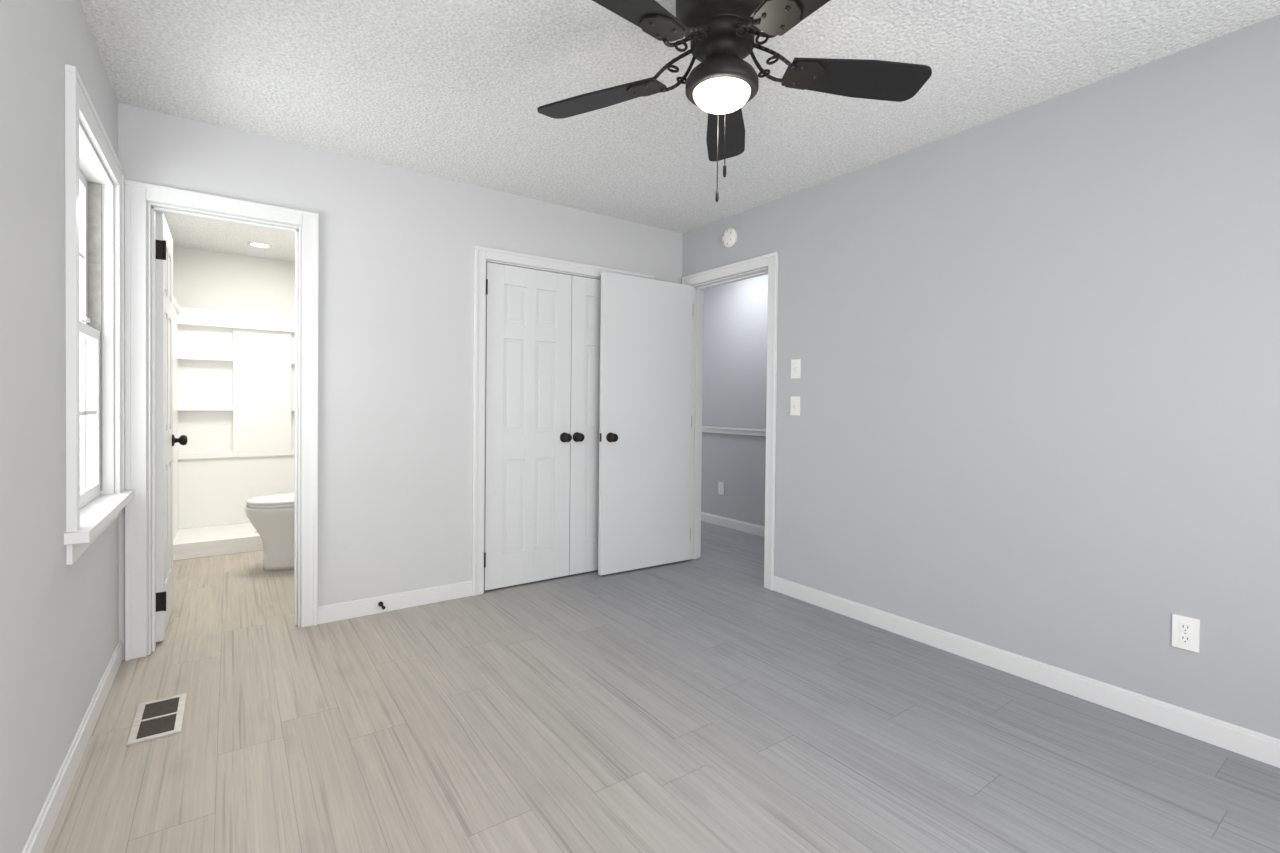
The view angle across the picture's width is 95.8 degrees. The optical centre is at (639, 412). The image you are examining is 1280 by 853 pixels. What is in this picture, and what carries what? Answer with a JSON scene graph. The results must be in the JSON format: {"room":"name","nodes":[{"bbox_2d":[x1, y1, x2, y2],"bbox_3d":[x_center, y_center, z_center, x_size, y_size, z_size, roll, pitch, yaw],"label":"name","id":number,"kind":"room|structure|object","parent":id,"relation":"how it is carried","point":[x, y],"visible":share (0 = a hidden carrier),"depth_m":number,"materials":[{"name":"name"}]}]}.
{"room":"empty bedroom","nodes":[
{"label":"empty bedroom","id":0,"kind":"room"},
{"bbox_2d":[0,0,118,852],"bbox_3d":[-1.972,-0.115,1.963,0.150,2.440,7.280,0,1,-35],"label":"wall","id":1,"kind":"structure","parent":0,"point":[59,621],"depth_m":1.46,"materials":[{"name":"grey paint"}]},
{"bbox_2d":[64,64,133,564],"bbox_3d":[-2.023,-0.294,2.082,0.205,1.484,1.020,0,1,-35],"label":"window","id":2,"kind":"structure","parent":1,"relation":"in","point":[96,494],"depth_m":2.33,"materials":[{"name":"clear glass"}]},
{"bbox_2d":[173,246,294,316],"bbox_3d":[-1.889,-0.151,4.719,3.176,2.440,2.880,0,1,-35],"label":"wall","id":3,"kind":"structure","parent":0,"point":[202,279],"depth_m":5.10,"materials":[{"name":"paint"}]},
{"bbox_2d":[118,103,682,659],"bbox_3d":[-0.972,-0.125,3.530,3.296,2.440,0.120,0,1,-35],"label":"wall","id":4,"kind":"structure","parent":0,"point":[396,326],"depth_m":3.17,"materials":[{"name":"grey paint"}]},
{"bbox_2d":[156,212,187,641],"bbox_3d":[-2.418,0.069,2.937,0.167,2.014,0.586,0,1,-35],"label":"bathroom door","id":5,"kind":"structure","parent":4,"relation":"in","point":[165,439],"depth_m":2.77,"materials":[{"name":"white wood"}]},
{"bbox_2d":[124,180,318,660],"bbox_3d":[-1.990,0.041,2.799,0.744,2.107,0.143,0,1,-35],"label":"trim","id":6,"kind":"structure","parent":4,"relation":"attached to","point":[136,194],"depth_m":2.62,"materials":[{"name":"white wood"}]},
{"bbox_2d":[378,602,384,609],"bbox_3d":[-1.391,1.046,3.121,0.026,0.026,0.078,0,1,-35],"label":"doorstop","id":7,"kind":"object","parent":4,"relation":"attached to","point":[379,603],"visible":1,"depth_m":3.13,"materials":[{"name":"black metal"}]},
{"bbox_2d":[484,262,571,589],"bbox_3d":[-0.709,0.090,3.675,0.587,1.988,0.167,0,1,-35],"label":"closet door","id":8,"kind":"structure","parent":4,"relation":"in","point":[528,437],"depth_m":3.65,"materials":[{"name":"white wood"}]},
{"bbox_2d":[569,275,600,574],"bbox_3d":[-0.230,0.090,4.015,0.587,1.988,0.167,0,1,-35],"label":"closet door","id":9,"kind":"structure","parent":4,"relation":"in","point":[586,292],"depth_m":3.89,"materials":[{"name":"white wood"}]},
{"bbox_2d":[472,245,654,595],"bbox_3d":[-0.485,0.055,3.867,1.324,2.082,0.143,0,1,-35],"label":"door trim","id":10,"kind":"structure","parent":0,"point":[481,253],"depth_m":3.46,"materials":[{"name":"white wood"}]},
{"bbox_2d":[43,521,1279,852],"bbox_3d":[-0.177,1.148,3.189,4.500,0.080,7.400,0,1,-35],"label":"floor","id":11,"kind":"structure","parent":0,"point":[692,705],"depth_m":1.99,"materials":[{"name":"grey laminate"}]},
{"bbox_2d":[127,693,186,745],"bbox_3d":[-1.738,1.103,2.090,0.142,0.006,0.317,0,1,-35],"label":"floor vent","id":12,"kind":"object","parent":11,"relation":"in","point":[159,718],"visible":1,"depth_m":2.07,"materials":[{"name":"metal"}]},
{"bbox_2d":[173,297,294,559],"bbox_3d":[-3.164,0.094,4.833,1.200,1.920,0.974,0,1,-35],"label":"shower stall","id":13,"kind":"object","parent":11,"relation":"on","point":[234,372],"visible":0.52,"depth_m":5.04,"materials":[{"name":"plastic"}]},
{"bbox_2d":[245,493,293,570],"bbox_3d":[-2.353,0.631,4.088,0.730,0.884,0.464,0,1,-35],"label":"toilet","id":14,"kind":"object","parent":11,"relation":"on","point":[272,516],"visible":0.27,"depth_m":3.90,"materials":[{"name":"white ceramic"}]},
{"bbox_2d":[79,0,1279,261],"bbox_3d":[-0.150,-1.381,3.155,4.500,0.100,7.400,0,1,-35],"label":"ceiling","id":15,"kind":"structure","parent":0,"point":[454,90],"depth_m":2.30,"materials":[{"name":"white paint"}]},
{"bbox_2d":[248,242,271,247],"bbox_3d":[-3.144,-1.381,4.783,0.170,0.008,0.170,0,1,-35],"label":"recessed light","id":16,"kind":"object","parent":15,"relation":"in","point":[255,244],"visible":1,"depth_m":4.77,"materials":[{"name":"white plastic"}]},
{"bbox_2d":[537,0,931,201],"bbox_3d":[0.231,-0.967,1.642,1.211,0.680,1.212,0,1,-35],"label":"ceiling fan","id":17,"kind":"object","parent":15,"relation":"hanging from","point":[720,34],"depth_m":1.66,"materials":[{"name":"black metal"}]},
{"bbox_2d":[701,274,767,526],"bbox_3d":[1.588,-0.111,4.488,0.120,2.440,7.280,0,1,-35],"label":"wall","id":18,"kind":"structure","parent":0,"point":[735,315],"depth_m":5.37,"materials":[{"name":"paint"}]},
{"bbox_2d":[718,482,723,494],"bbox_3d":[0.774,0.727,5.523,0.008,0.116,0.072,0,1,-35],"label":"outlet","id":19,"kind":"object","parent":18,"relation":"attached to","point":[720,484],"visible":1,"depth_m":5.51,"materials":[{"name":"white plastic"}]},
{"bbox_2d":[702,426,765,435],"bbox_3d":[1.524,0.194,4.450,0.028,0.060,7.280,0,1,-35],"label":"trim","id":20,"kind":"structure","parent":18,"relation":"attached to","point":[726,430],"depth_m":5.35,"materials":[{"name":"white wood"}]},
{"bbox_2d":[682,15,1279,738],"bbox_3d":[0.728,-0.112,3.879,0.120,2.440,7.280,0,1,-35],"label":"wall","id":21,"kind":"structure","parent":0,"point":[1037,346],"depth_m":2.37,"materials":[{"name":"grey paint"}]},
{"bbox_2d":[598,272,692,574],"bbox_3d":[0.053,0.080,4.065,0.772,2.014,0.167,0,1,-35],"label":"entry door","id":22,"kind":"structure","parent":21,"relation":"in","point":[646,329],"depth_m":4.02,"materials":[{"name":"white wood"}]},
{"bbox_2d":[21,512,1279,852],"bbox_3d":[-0.199,1.062,3.246,4.230,0.090,7.280,0,1,-35],"label":"trim","id":23,"kind":"structure","parent":21,"relation":"attached to","point":[1249,743],"depth_m":2.36,"materials":[{"name":"white wood"}]},
{"bbox_2d":[722,228,737,247],"bbox_3d":[0.603,-1.183,3.921,0.036,0.132,0.132,0,1,-35],"label":"smoke detector","id":24,"kind":"object","parent":21,"relation":"attached to","point":[730,236],"visible":1,"depth_m":3.90,"materials":[{"name":"white plastic"}]},
{"bbox_2d":[682,252,778,589],"bbox_3d":[0.634,0.052,4.011,0.164,2.107,0.918,0,1,-35],"label":"trim","id":25,"kind":"structure","parent":21,"relation":"attached to","point":[770,260],"depth_m":3.83,"materials":[{"name":"white wood"}]},
{"bbox_2d":[790,396,799,415],"bbox_3d":[0.928,-0.037,3.474,0.021,0.115,0.070,0,1,-35],"label":"switch","id":26,"kind":"object","parent":21,"relation":"attached to","point":[795,400],"visible":1,"depth_m":3.47,"materials":[{"name":"white plastic"}]},
{"bbox_2d":[791,359,800,378],"bbox_3d":[0.931,-0.260,3.471,0.021,0.115,0.070,0,1,-35],"label":"switch","id":27,"kind":"object","parent":21,"relation":"attached to","point":[795,363],"visible":1,"depth_m":3.47,"materials":[{"name":"white plastic"}]},
{"bbox_2d":[1172,614,1199,652],"bbox_3d":[1.941,0.786,2.057,0.008,0.116,0.072,0,1,-35],"label":"outlet","id":28,"kind":"object","parent":21,"relation":"attached to","point":[1185,630],"visible":1,"depth_m":2.05,"materials":[{"name":"white plastic"}]}
]}

